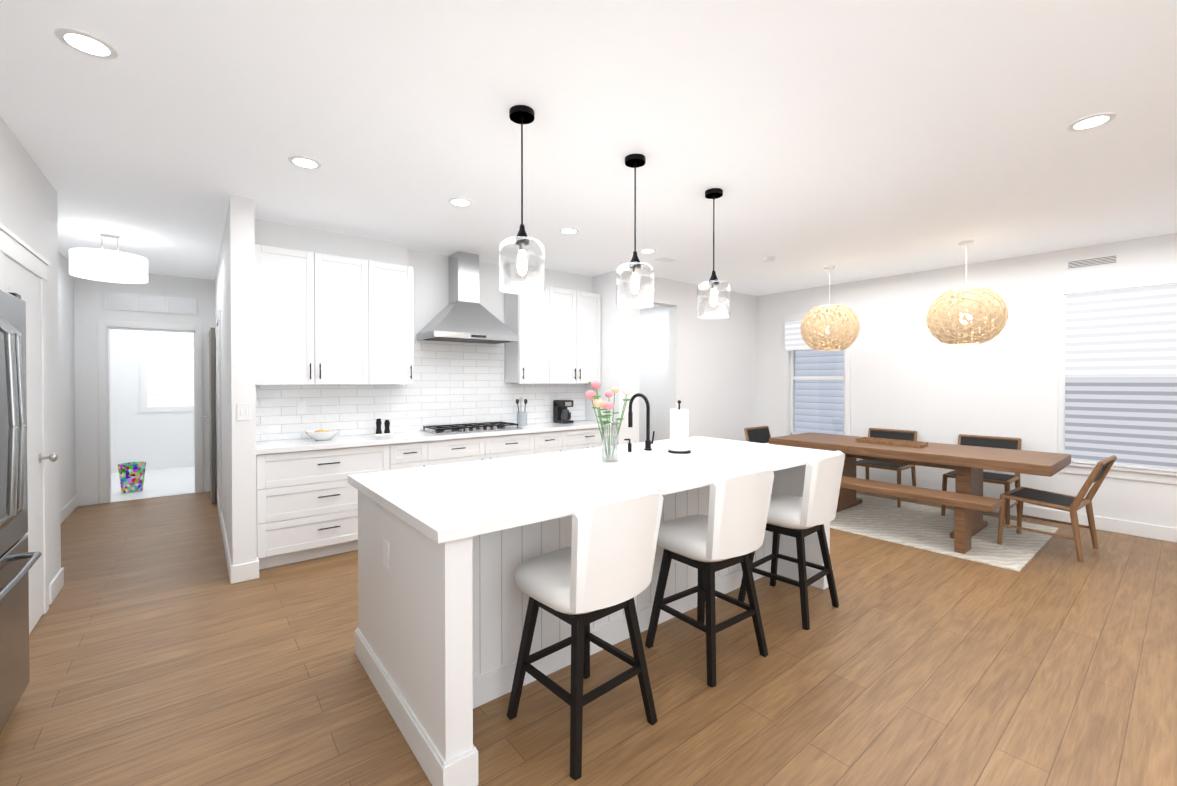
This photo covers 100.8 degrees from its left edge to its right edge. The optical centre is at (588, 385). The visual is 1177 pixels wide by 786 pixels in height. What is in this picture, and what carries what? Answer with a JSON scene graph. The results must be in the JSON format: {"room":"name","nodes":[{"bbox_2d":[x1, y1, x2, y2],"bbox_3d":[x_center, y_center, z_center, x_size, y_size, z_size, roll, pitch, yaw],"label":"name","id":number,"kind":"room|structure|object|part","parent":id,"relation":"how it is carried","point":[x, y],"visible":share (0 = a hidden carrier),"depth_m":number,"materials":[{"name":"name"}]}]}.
{"room":"dining room","nodes":[
{"label":"dining room","id":0,"kind":"room"},
{"bbox_2d":[0,115,60,583],"bbox_3d":[-3.517,0.040,2.473,0.900,2.720,1.580,0,1,-39],"label":"wall","id":1,"kind":"structure","parent":0,"point":[28,206],"depth_m":3.10,"materials":[{"name":"white paint"}]},
{"bbox_2d":[0,223,48,613],"bbox_3d":[-3.074,0.316,2.666,0.028,2.165,0.980,0,1,-39],"label":"door frame","id":2,"kind":"structure","parent":1,"relation":"attached to","point":[17,250],"depth_m":2.96,"materials":[{"name":"white wood"}]},
{"bbox_2d":[4,255,57,633],"bbox_3d":[-3.052,0.373,2.684,0.083,2.030,0.760,0,1,-39],"label":"pantry door","id":3,"kind":"structure","parent":1,"relation":"in","point":[24,283],"depth_m":2.79,"materials":[{"name":"white wood"}]},
{"bbox_2d":[49,567,63,604],"bbox_3d":[-3.537,1.330,3.239,0.014,0.125,0.380,0,1,-39],"label":"baseboard","id":4,"kind":"structure","parent":1,"relation":"attached to","point":[56,584],"depth_m":3.21,"materials":[{"name":"white wood"}]},
{"bbox_2d":[61,495,78,522],"bbox_3d":[-4.854,1.320,4.349,0.014,0.125,3.000,0,1,-39],"label":"baseboard","id":5,"kind":"structure","parent":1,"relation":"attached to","point":[67,509],"depth_m":5.16,"materials":[{"name":"white wood"}]},
{"bbox_2d":[58,251,75,508],"bbox_3d":[-4.914,0.023,4.288,0.140,2.720,3.000,0,1,-39],"label":"wall","id":6,"kind":"structure","parent":0,"point":[67,388],"depth_m":5.16,"materials":[{"name":"white paint"}]},
{"bbox_2d":[74,273,215,503],"bbox_3d":[-5.347,0.008,5.943,1.540,2.720,0.120,0,1,-39],"label":"wall","id":7,"kind":"structure","parent":0,"point":[90,311],"depth_m":5.61,"materials":[{"name":"white paint"}]},
{"bbox_2d":[98,291,202,503],"bbox_3d":[-5.318,0.138,5.956,0.940,2.460,0.138,0,1,-39],"label":"door frame","id":8,"kind":"structure","parent":7,"relation":"attached to","point":[145,303],"depth_m":5.80,"materials":[{"name":"white wood"}]},
{"bbox_2d":[108,466,194,502],"bbox_3d":[-5.930,1.396,7.078,3.200,0.083,2.600,0,1,-39],"label":"floor","id":9,"kind":"structure","parent":0,"point":[168,482],"depth_m":6.66,"materials":[{"name":"white"}]},
{"bbox_2d":[118,462,145,492],"bbox_3d":[-5.862,1.183,6.258,0.270,0.356,0.270,0,1,-39],"label":"laundry basket","id":10,"kind":"object","parent":9,"relation":"on","point":[131,475],"visible":1,"depth_m":6.18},
{"bbox_2d":[110,329,194,472],"bbox_3d":[-6.701,-0.011,8.023,3.200,2.720,0.140,0,1,-39],"label":"wall","id":11,"kind":"structure","parent":0,"point":[158,440],"depth_m":7.64,"materials":[{"name":"white paint"}]},
{"bbox_2d":[140,336,193,412],"bbox_3d":[-6.718,-0.175,7.947,0.880,1.210,0.076,0,1,-39],"label":"window","id":12,"kind":"structure","parent":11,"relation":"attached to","point":[166,374],"depth_m":7.88,"materials":[{"name":"white glass"}]},
{"bbox_2d":[215,195,256,564],"bbox_3d":[-3.604,0.018,4.894,0.140,2.720,3.700,0,1,-39],"label":"wall","id":13,"kind":"structure","parent":0,"point":[235,288],"depth_m":3.47,"materials":[{"name":"white paint"}]},
{"bbox_2d":[204,328,215,503],"bbox_3d":[-4.576,0.348,5.879,0.099,2.018,0.810,0,1,-39],"label":"door leaf","id":14,"kind":"structure","parent":13,"relation":"in","point":[212,414],"depth_m":5.59,"materials":[{"name":"grey wood"}]},
{"bbox_2d":[216,310,221,510],"bbox_3d":[-3.941,0.315,5.190,0.016,2.120,0.920,0,1,-39],"label":"door frame","id":15,"kind":"structure","parent":13,"relation":"attached to","point":[219,446],"depth_m":4.84,"materials":[{"name":"white wood"}]},
{"bbox_2d":[216,484,258,583],"bbox_3d":[-3.596,1.315,4.896,0.168,0.125,3.704,0,1,-39],"label":"baseboard","id":16,"kind":"structure","parent":13,"relation":"attached to","point":[244,572],"depth_m":3.48,"materials":[{"name":"white wood"}]},
{"bbox_2d":[237,403,250,420],"bbox_3d":[-2.441,0.191,3.450,0.080,0.120,0.008,0,1,-39],"label":"light switch","id":17,"kind":"object","parent":13,"relation":"attached to","point":[243,412],"visible":1,"depth_m":3.45,"materials":[{"name":"white plastic"}]},
{"bbox_2d":[255,219,407,265],"bbox_3d":[-2.263,-1.217,4.325,1.250,0.240,0.150,0,1,-39],"label":"soffit","id":18,"kind":"structure","parent":0,"point":[280,235],"depth_m":4.23,"materials":[{"name":"white paint"}]},
{"bbox_2d":[267,249,578,440],"bbox_3d":[-1.466,0.015,5.164,3.530,2.720,0.140,0,1,-39],"label":"wall","id":19,"kind":"structure","parent":0,"point":[431,286],"depth_m":5.00,"materials":[{"name":"white paint"}]},
{"bbox_2d":[255,244,378,383],"bbox_3d":[-2.335,-0.554,4.151,0.902,1.078,0.318,0,1,-39],"label":"upper cabinet","id":20,"kind":"object","parent":19,"relation":"attached to","point":[323,319],"depth_m":4.01,"materials":[{"name":"white wood"}]},
{"bbox_2d":[379,262,413,383],"bbox_3d":[-1.894,-0.558,4.505,0.457,1.078,0.318,0,1,-39],"label":"upper cabinet","id":21,"kind":"object","parent":19,"relation":"attached to","point":[396,282],"depth_m":4.43,"materials":[{"name":"white wood"}]},
{"bbox_2d":[256,330,584,440],"bbox_3d":[-1.419,-0.050,5.105,3.526,1.009,0.008,0,1,-39],"label":"wall tile","id":22,"kind":"structure","parent":19,"relation":"attached to","point":[459,383],"depth_m":4.93,"materials":[{"name":"white tile"}]},
{"bbox_2d":[296,401,305,413],"bbox_3d":[-2.495,0.196,4.231,0.075,0.115,0.006,0,1,-39],"label":"outlet","id":23,"kind":"object","parent":22,"relation":"attached to","point":[300,407],"visible":1,"depth_m":4.23,"materials":[{"name":"white plastic"}]},
{"bbox_2d":[544,395,548,404],"bbox_3d":[-0.501,0.182,5.836,0.075,0.115,0.006,0,1,-39],"label":"outlet","id":24,"kind":"object","parent":22,"relation":"attached to","point":[546,399],"visible":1,"depth_m":5.83,"materials":[{"name":"white plastic"}]},
{"bbox_2d":[416,251,518,343],"bbox_3d":[-1.220,-0.895,4.954,0.900,0.892,0.460,0,1,-39],"label":"range hood","id":25,"kind":"object","parent":19,"relation":"attached to","point":[464,315],"visible":1,"depth_m":4.90,"materials":[{"name":"silver metal"}]},
{"bbox_2d":[505,283,554,383],"bbox_3d":[-0.670,-0.567,5.491,0.446,1.078,0.318,0,1,-39],"label":"upper cabinet","id":26,"kind":"object","parent":19,"relation":"attached to","point":[531,316],"depth_m":5.36,"materials":[{"name":"white wood"}]},
{"bbox_2d":[555,288,600,383],"bbox_3d":[-0.264,-0.570,5.817,0.822,1.078,0.318,0,1,-39],"label":"upper cabinet","id":27,"kind":"object","parent":19,"relation":"attached to","point":[577,313],"depth_m":5.72,"materials":[{"name":"white wood"}]},
{"bbox_2d":[504,263,591,292],"bbox_3d":[-0.452,-1.230,5.783,1.160,0.240,0.150,0,1,-39],"label":"soffit","id":28,"kind":"structure","parent":0,"point":[565,280],"depth_m":5.74,"materials":[{"name":"white paint"}]},
{"bbox_2d":[0,490,1176,785],"bbox_3d":[0.610,1.431,3.420,8.800,0.080,11.300,0,1,-39],"label":"floor","id":29,"kind":"structure","parent":0,"point":[164,650],"depth_m":2.30,"materials":[{"name":"brown wood"}]},
{"bbox_2d":[0,290,40,733],"bbox_3d":[-2.543,0.507,1.593,0.928,1.802,0.920,0,1,-39],"label":"refrigerator","id":30,"kind":"object","parent":29,"relation":"on","point":[16,564],"visible":1,"depth_m":1.93,"materials":[{"name":"grey metal"}]},
{"bbox_2d":[256,444,399,569],"bbox_3d":[-2.223,0.945,4.113,1.011,0.880,0.537,0,1,-39],"label":"base cabinet","id":31,"kind":"object","parent":29,"relation":"on","point":[306,500],"depth_m":3.82,"materials":[{"name":"white wood"}]},
{"bbox_2d":[256,420,614,455],"bbox_3d":[-1.238,0.478,4.885,3.526,0.040,0.562,0,1,-39],"label":"countertop","id":32,"kind":"structure","parent":31,"relation":"on","point":[263,448],"depth_m":4.30,"materials":[{"name":"white stone"}]},
{"bbox_2d":[304,429,339,440],"bbox_3d":[-2.251,0.421,4.125,0.270,0.085,0.270,0,1,-39],"label":"fruit bowl","id":33,"kind":"object","parent":32,"relation":"on","point":[321,434],"visible":1,"depth_m":4.06,"materials":[{"name":"white ceramic"}]},
{"bbox_2d":[373,419,392,435],"bbox_3d":[-1.910,0.385,4.527,0.155,0.150,0.090,0,1,-39],"label":"pepper mills","id":34,"kind":"object","parent":32,"relation":"on","point":[386,430],"visible":1,"depth_m":4.50,"materials":[{"name":"black wood"}]},
{"bbox_2d":[420,421,522,434],"bbox_3d":[-1.179,0.431,4.956,0.910,0.051,0.460,0,1,-39],"label":"gas cooktop","id":35,"kind":"object","parent":32,"relation":"in","point":[464,428],"visible":1,"depth_m":4.86,"materials":[{"name":"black metal"}]},
{"bbox_2d":[516,397,527,425],"bbox_3d":[-0.740,0.292,5.443,0.135,0.319,0.116,0,1,-39],"label":"utensil crock","id":36,"kind":"object","parent":32,"relation":"on","point":[521,418],"visible":1,"depth_m":5.39,"materials":[{"name":"grey"}]},
{"bbox_2d":[553,400,572,422],"bbox_3d":[-0.287,0.313,5.808,0.150,0.270,0.240,0,1,-39],"label":"coffee maker","id":37,"kind":"object","parent":32,"relation":"on","point":[561,413],"visible":1,"depth_m":5.77,"materials":[{"name":"black plastic"}]},
{"bbox_2d":[400,440,435,468],"bbox_3d":[-1.723,0.941,4.515,0.386,0.880,0.537,0,1,-39],"label":"base cabinet","id":38,"kind":"object","parent":29,"relation":"on","point":[411,455],"depth_m":4.34,"materials":[{"name":"white wood"}]},
{"bbox_2d":[436,432,539,464],"bbox_3d":[-1.176,0.937,4.956,1.244,0.880,0.537,0,1,-39],"label":"base cabinet","id":39,"kind":"object","parent":29,"relation":"on","point":[478,448],"depth_m":4.75,"materials":[{"name":"white wood"}]},
{"bbox_2d":[540,432,567,453],"bbox_3d":[-0.595,0.933,5.423,0.474,0.880,0.537,0,1,-39],"label":"base cabinet","id":40,"kind":"object","parent":29,"relation":"on","point":[549,441],"depth_m":5.25,"materials":[{"name":"white wood"}]},
{"bbox_2d":[507,488,663,779],"bbox_3d":[-0.008,0.906,2.016,0.470,1.004,0.535,0,1,-42],"label":"bar stool","id":41,"kind":"object","parent":29,"relation":"on","point":[601,566],"visible":1,"depth_m":1.84,"materials":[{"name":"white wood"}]},
{"bbox_2d":[568,428,612,449],"bbox_3d":[-0.187,0.930,5.751,0.802,0.880,0.537,0,1,-39],"label":"base cabinet","id":42,"kind":"object","parent":29,"relation":"on","point":[579,438],"depth_m":5.52,"materials":[{"name":"white wood"}]},
{"bbox_2d":[355,464,832,785],"bbox_3d":[0.239,0.950,2.966,2.808,0.890,1.172,0,1,-39],"label":"kitchen island","id":43,"kind":"object","parent":29,"relation":"on","point":[443,599],"depth_m":2.16,"materials":[{"name":"white wood"}]},
{"bbox_2d":[383,539,388,568],"bbox_3d":[-0.893,0.745,2.150,0.006,0.115,0.075,0,1,-39],"label":"outlet","id":44,"kind":"object","parent":43,"relation":"attached to","point":[385,553],"visible":0.98,"depth_m":2.14,"materials":[{"name":"white plastic"}]},
{"bbox_2d":[348,436,830,543],"bbox_3d":[0.241,0.485,2.961,2.860,0.040,1.220,0,1,-39],"label":"island countertop","id":45,"kind":"structure","parent":43,"relation":"on","point":[445,503],"depth_m":2.40,"materials":[{"name":"white stone"}]},
{"bbox_2d":[585,380,632,461],"bbox_3d":[0.127,0.217,3.005,0.316,0.494,0.269,0,1,-39],"label":"flower vase","id":46,"kind":"object","parent":45,"relation":"on","point":[597,403],"visible":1,"depth_m":2.96,"materials":[{"name":"clear glass"}]},
{"bbox_2d":[624,393,654,451],"bbox_3d":[0.327,0.259,3.482,0.240,0.402,0.224,0,1,-39],"label":"gooseneck faucet","id":47,"kind":"object","parent":45,"relation":"on","point":[648,442],"visible":1,"depth_m":3.45,"materials":[{"name":"black metal"}]},
{"bbox_2d":[668,400,690,453],"bbox_3d":[0.625,0.282,3.358,0.156,0.357,0.156,0,1,-39],"label":"paper towel holder","id":48,"kind":"object","parent":45,"relation":"on","point":[678,430],"visible":1,"depth_m":3.31,"materials":[{"name":"white paper"}]},
{"bbox_2d":[645,466,773,686],"bbox_3d":[0.636,0.901,2.535,0.470,1.004,0.535,0,1,-37],"label":"bar stool","id":49,"kind":"object","parent":29,"relation":"on","point":[728,530],"visible":0.96,"depth_m":2.37,"materials":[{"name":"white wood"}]},
{"bbox_2d":[738,451,844,629],"bbox_3d":[1.285,0.896,3.057,0.470,1.004,0.535,0,1,-42],"label":"bar stool","id":50,"kind":"object","parent":29,"relation":"on","point":[813,509],"visible":0.92,"depth_m":2.87,"materials":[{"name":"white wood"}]},
{"bbox_2d":[830,493,1058,571],"bbox_3d":[3.035,1.369,5.167,1.670,0.010,2.620,0,1,-39],"label":"dining rug","id":51,"kind":"object","parent":29,"relation":"on","point":[924,527],"visible":0.64,"depth_m":4.56,"materials":[{"name":"fabric"}]},
{"bbox_2d":[744,426,770,442],"bbox_3d":[2.332,0.947,6.060,0.552,0.818,0.573,0,1,-39],"label":"dining chair","id":52,"kind":"object","parent":51,"relation":"on","point":[760,434],"visible":0.38,"depth_m":6.22,"materials":[{"name":"brown wood"}]},
{"bbox_2d":[856,428,916,507],"bbox_3d":[3.496,0.949,5.778,0.573,0.818,0.552,0,1,-39],"label":"dining chair","id":53,"kind":"object","parent":51,"relation":"on","point":[908,435],"visible":0.56,"depth_m":5.76,"materials":[{"name":"brown wood"}]},
{"bbox_2d":[769,432,1070,538],"bbox_3d":[3.197,0.989,4.986,0.960,0.754,2.380,0,1,-39],"label":"dining table","id":54,"kind":"object","parent":51,"relation":"on","point":[968,464],"visible":0.75,"depth_m":4.54,"materials":[{"name":"brown wood"}]},
{"bbox_2d":[855,437,927,447],"bbox_3d":[3.135,0.591,5.060,0.220,0.039,0.600,0,1,-39],"label":"tray","id":55,"kind":"object","parent":54,"relation":"on","point":[907,443],"visible":1,"depth_m":5.02,"materials":[{"name":"brown wood"}]},
{"bbox_2d":[840,476,1001,553],"bbox_3d":[2.715,1.148,4.534,0.320,0.444,1.700,0,1,-39],"label":"bench","id":56,"kind":"object","parent":51,"relation":"on","point":[964,504],"visible":0.58,"depth_m":4.06,"materials":[{"name":"brown wood"}]},
{"bbox_2d":[941,434,1021,527],"bbox_3d":[4.079,0.956,5.053,0.573,0.818,0.552,0,1,-39],"label":"dining chair","id":57,"kind":"object","parent":51,"relation":"on","point":[1006,480],"visible":0.65,"depth_m":5.07,"materials":[{"name":"brown wood"}]},
{"bbox_2d":[997,455,1116,561],"bbox_3d":[3.930,0.975,4.100,0.552,0.798,0.633,0,1,-35],"label":"dining chair","id":58,"kind":"object","parent":51,"relation":"on","point":[1072,505],"visible":1,"depth_m":4.08,"materials":[{"name":"brown wood"}]},
{"bbox_2d":[0,0,1176,303],"bbox_3d":[-0.206,-1.378,4.407,8.800,0.080,13.900,0,1,-39],"label":"ceiling","id":59,"kind":"structure","parent":0,"point":[854,140],"depth_m":2.49,"materials":[{"name":"white paint"}]},
{"bbox_2d":[54,28,118,59],"bbox_3d":[-1.930,-1.312,1.877,0.175,0.006,0.175,-1,1,-45],"label":"recessed light","id":60,"kind":"object","parent":59,"relation":"in","point":[92,44],"depth_m":1.87,"materials":[{"name":"white"}]},
{"bbox_2d":[69,232,147,283],"bbox_3d":[-4.235,-1.142,4.311,0.500,0.389,0.500,0,1,-39],"label":"light","id":61,"kind":"object","parent":59,"relation":"attached to","point":[104,265],"visible":1,"depth_m":4.18,"materials":[{"name":"white fabric"}]},
{"bbox_2d":[288,156,321,168],"bbox_3d":[-1.685,-1.321,2.896,0.175,0.006,0.175,-1,1,-45],"label":"recessed light","id":62,"kind":"object","parent":59,"relation":"in","point":[303,161],"depth_m":2.89,"materials":[{"name":"white"}]},
{"bbox_2d":[448,198,472,206],"bbox_3d":[-0.932,-1.327,3.540,0.175,0.006,0.175,0,1,27],"label":"recessed light","id":63,"kind":"object","parent":59,"relation":"in","point":[461,202],"depth_m":3.53,"materials":[{"name":"white"}]},
{"bbox_2d":[499,105,544,293],"bbox_3d":[-0.321,-0.889,2.354,0.224,0.859,0.224,0,1,-39],"label":"glass pendant light","id":64,"kind":"object","parent":59,"relation":"hanging from","point":[521,114],"visible":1,"depth_m":2.34,"materials":[{"name":"clear glass"}]},
{"bbox_2d":[559,228,578,233],"bbox_3d":[-0.169,-1.333,4.219,0.175,0.006,0.175,-1,1,-45],"label":"recessed light","id":65,"kind":"object","parent":59,"relation":"in","point":[564,230],"depth_m":4.20,"materials":[{"name":"white"}]},
{"bbox_2d":[616,154,653,308],"bbox_3d":[0.272,-0.893,2.845,0.224,0.859,0.224,0,1,-39],"label":"glass pendant light","id":66,"kind":"object","parent":59,"relation":"hanging from","point":[634,161],"visible":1,"depth_m":2.83,"materials":[{"name":"clear glass"}]},
{"bbox_2d":[639,249,655,253],"bbox_3d":[0.591,-1.339,4.869,0.175,0.006,0.175,0,1,27],"label":"recessed light","id":67,"kind":"object","parent":59,"relation":"in","point":[646,251],"depth_m":4.87,"materials":[{"name":"white"}]},
{"bbox_2d":[655,257,675,262],"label":"ceiling vent","id":68,"kind":"object","parent":59,"relation":"in","point":[663,259],"depth_m":5.23,"materials":[{"name":"white"}]},
{"bbox_2d":[697,188,730,318],"bbox_3d":[0.860,-0.898,3.343,0.224,0.859,0.224,0,1,-39],"label":"glass pendant light","id":69,"kind":"object","parent":59,"relation":"hanging from","point":[714,194],"visible":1,"depth_m":3.33,"materials":[{"name":"clear glass"}]},
{"bbox_2d":[762,256,774,261],"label":"ceiling vent","id":70,"kind":"object","parent":59,"relation":"in","point":[769,258],"depth_m":5.10,"materials":[{"name":"white"}]},
{"bbox_2d":[800,265,859,350],"bbox_3d":[2.740,-0.870,5.537,0.609,0.955,0.604,0,1,-39],"label":"globe pendant light","id":71,"kind":"object","parent":59,"relation":"hanging from","point":[848,316],"depth_m":5.37,"materials":[{"name":"beige wicker"}]},
{"bbox_3d":[2.764,-0.965,5.556,0.194,0.764,0.224,0,1,-39],"label":"rattan globe pendant light cord","id":72,"kind":"part","parent":71,"relation":"part of","materials":[{"name":"white plastic"}]},
{"bbox_2d":[926,240,1007,344],"bbox_3d":[3.530,-0.861,4.556,0.609,0.955,0.604,0,1,-39],"label":"globe pendant light","id":73,"kind":"object","parent":59,"relation":"hanging from","point":[939,311],"depth_m":4.39,"materials":[{"name":"beige wicker"}]},
{"bbox_3d":[3.554,-0.957,4.574,0.194,0.764,0.224,0,1,-39],"label":"rattan globe pendant light cord","id":74,"kind":"part","parent":73,"relation":"part of","materials":[{"name":"white plastic"}]},
{"bbox_2d":[1067,112,1116,130],"bbox_3d":[2.519,-1.317,2.442,0.175,0.006,0.175,0,1,42],"label":"recessed light","id":75,"kind":"object","parent":59,"relation":"in","point":[1096,119],"depth_m":2.43,"materials":[{"name":"white"}]},
{"bbox_2d":[585,272,610,421],"bbox_3d":[0.167,0.007,6.062,0.140,2.720,0.510,0,1,-39],"label":"wall","id":76,"kind":"structure","parent":0,"point":[601,284],"depth_m":5.92,"materials":[{"name":"white paint"}]},
{"bbox_2d":[639,303,668,442],"bbox_3d":[1.216,-0.010,7.965,0.140,2.720,2.160,0,1,-39],"label":"wall","id":77,"kind":"structure","parent":0,"point":[653,351],"depth_m":8.01,"materials":[{"name":"white paint"}]},
{"bbox_2d":[611,270,755,444],"bbox_3d":[1.427,0.002,6.658,2.850,2.720,0.140,0,1,-39],"label":"wall","id":78,"kind":"structure","parent":0,"point":[712,377],"depth_m":6.59,"materials":[{"name":"white paint"}]},
{"bbox_2d":[630,394,636,403],"bbox_3d":[0.543,0.169,5.852,0.120,0.120,0.008,0,1,-39],"label":"light switch","id":79,"kind":"object","parent":78,"relation":"attached to","point":[635,400],"visible":0.52,"depth_m":5.86,"materials":[{"name":"white plastic"}]},
{"bbox_2d":[756,233,1176,527],"bbox_3d":[4.978,0.020,4.639,0.150,2.720,7.740,0,1,-39],"label":"wall","id":80,"kind":"structure","parent":0,"point":[910,371],"depth_m":5.43,"materials":[{"name":"white paint"}]},
{"bbox_2d":[780,308,850,435],"bbox_3d":[3.185,-0.082,6.802,0.170,1.865,0.990,0,1,-39],"label":"window","id":81,"kind":"structure","parent":80,"relation":"in","point":[790,378],"depth_m":6.97,"materials":[{"name":"white"}]},
{"bbox_2d":[783,313,844,350],"bbox_3d":[3.117,-0.747,6.741,0.067,0.505,0.870,0,1,-39],"label":"window blind","id":82,"kind":"object","parent":81,"relation":"attached to","point":[794,339],"visible":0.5,"depth_m":6.95,"materials":[{"name":"white fabric"}]},
{"bbox_2d":[993,503,1176,542],"bbox_3d":[4.895,1.318,4.622,0.014,0.125,7.400,0,1,-39],"label":"baseboard","id":83,"kind":"structure","parent":80,"relation":"attached to","point":[1158,532],"depth_m":4.58,"materials":[{"name":"white wood"}]},
{"bbox_2d":[1066,254,1119,269],"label":"air vent","id":84,"kind":"object","parent":80,"relation":"in","point":[1096,261],"depth_m":4.67,"materials":[{"name":"white metal"}]},
{"bbox_2d":[1058,272,1176,484],"bbox_3d":[5.022,-0.061,4.519,0.170,1.865,0.990,0,1,-39],"label":"window","id":85,"kind":"structure","parent":80,"relation":"in","point":[1158,476],"depth_m":4.81,"materials":[{"name":"white"}]},
{"bbox_2d":[1063,273,1176,471],"bbox_3d":[4.955,-0.111,4.465,0.067,1.735,0.870,0,1,-39],"label":"zebra blind","id":86,"kind":"object","parent":85,"relation":"attached to","point":[1121,375],"visible":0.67,"depth_m":4.49,"materials":[{"name":"white fabric"}]},
{"label":"outside","id":87,"kind":"structure","parent":0,"visible":0},
{"bbox_2d":[795,349,843,434],"bbox_3d":[5.970,-0.632,5.984,0.110,5.000,9.000,0,1,-39],"label":"siding","id":88,"kind":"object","parent":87,"point":[828,394],"depth_m":8.44,"materials":[{"name":"grey"}]}
]}

